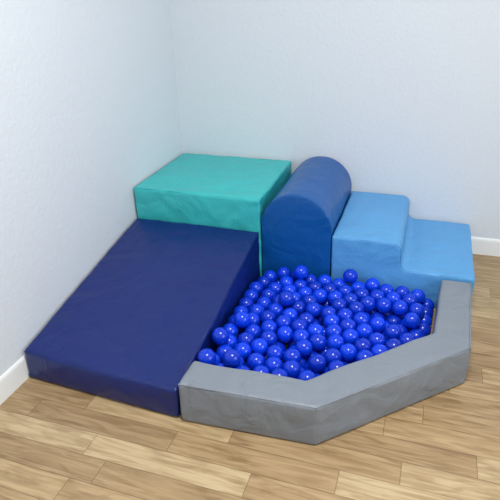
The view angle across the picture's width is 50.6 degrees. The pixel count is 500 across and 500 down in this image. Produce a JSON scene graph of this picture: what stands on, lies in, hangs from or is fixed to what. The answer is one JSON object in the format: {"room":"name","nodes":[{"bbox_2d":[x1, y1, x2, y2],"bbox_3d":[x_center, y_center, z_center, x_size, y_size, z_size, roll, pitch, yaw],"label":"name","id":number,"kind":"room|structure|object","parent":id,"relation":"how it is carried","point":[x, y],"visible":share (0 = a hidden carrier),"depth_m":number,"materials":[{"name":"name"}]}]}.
{"room":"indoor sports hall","nodes":[
{"label":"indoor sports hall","id":0,"kind":"room"},
{"bbox_2d":[0,0,182,375],"bbox_3d":[-1.159,-0.243,0.579,0.100,2.450,4.800,7,29,17],"label":"wall","id":1,"kind":"structure","parent":0,"point":[89,105],"depth_m":1.96,"materials":[{"name":"white paint"}]},
{"bbox_2d":[0,355,29,404],"bbox_3d":[-1.074,0.812,1.105,0.008,0.088,4.600,7,29,17],"label":"baseboard","id":2,"kind":"structure","parent":1,"relation":"attached to","point":[18,373],"depth_m":1.80,"materials":[{"name":"white paint"}]},
{"bbox_2d":[0,254,499,499],"bbox_3d":[0.774,1.108,0.569,4.120,0.050,4.800,7,29,17],"label":"floor","id":3,"kind":"structure","parent":0,"point":[58,442],"depth_m":1.56,"materials":[{"name":"brown wood"}]},
{"bbox_2d":[24,219,259,416],"bbox_3d":[-0.375,0.192,2.071,0.607,0.264,0.873,7,29,17],"label":"ramp","id":4,"kind":"object","parent":3,"relation":"on","point":[130,332],"visible":0.88,"depth_m":1.93,"materials":[{"name":"leather"}]},
{"bbox_2d":[134,153,291,276],"bbox_3d":[-0.154,-0.190,2.630,0.608,0.417,0.555,7,29,17],"label":"foam block","id":5,"kind":"object","parent":3,"relation":"on","point":[229,192],"visible":0.59,"depth_m":2.40,"materials":[{"name":"leather"}]},
{"bbox_2d":[261,156,351,279],"bbox_3d":[0.280,-0.148,2.490,0.307,0.445,0.552,7,29,17],"label":"arch","id":6,"kind":"object","parent":3,"relation":"on","point":[299,224],"visible":0.83,"depth_m":2.26,"materials":[{"name":"leather"}]},
{"bbox_2d":[197,265,434,379],"bbox_3d":[0.289,0.291,1.947,0.744,0.163,0.736,7,29,17],"label":"balls","id":7,"kind":"object","parent":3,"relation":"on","point":[325,325],"visible":0.84,"depth_m":1.95,"materials":[{"name":"blue plastic"}]},
{"bbox_2d":[178,280,470,444],"bbox_3d":[0.375,0.375,1.788,1.221,0.155,0.381,-14,30,-23],"label":"pit","id":8,"kind":"object","parent":3,"relation":"on","point":[333,403],"visible":1,"depth_m":1.61,"materials":[{"name":"leather"}]},
{"bbox_2d":[331,191,474,307],"bbox_3d":[0.702,-0.022,2.397,0.579,0.283,0.555,7,29,17],"label":"steps","id":9,"kind":"structure","parent":3,"relation":"on","point":[376,236],"depth_m":2.23,"materials":[{"name":"blue leather"}]},
{"bbox_2d":[169,0,499,238],"bbox_3d":[1.482,-1.045,1.966,3.909,2.450,0.100,7,29,17],"label":"wall","id":10,"kind":"structure","parent":0,"point":[404,95],"depth_m":2.47,"materials":[{"name":"white paint"}]},
{"bbox_2d":[471,236,499,256],"bbox_3d":[1.499,0.028,2.463,3.893,0.088,0.008,7,29,17],"label":"baseboard","id":11,"kind":"structure","parent":10,"relation":"attached to","point":[482,246],"depth_m":2.57,"materials":[{"name":"white paint"}]}
]}

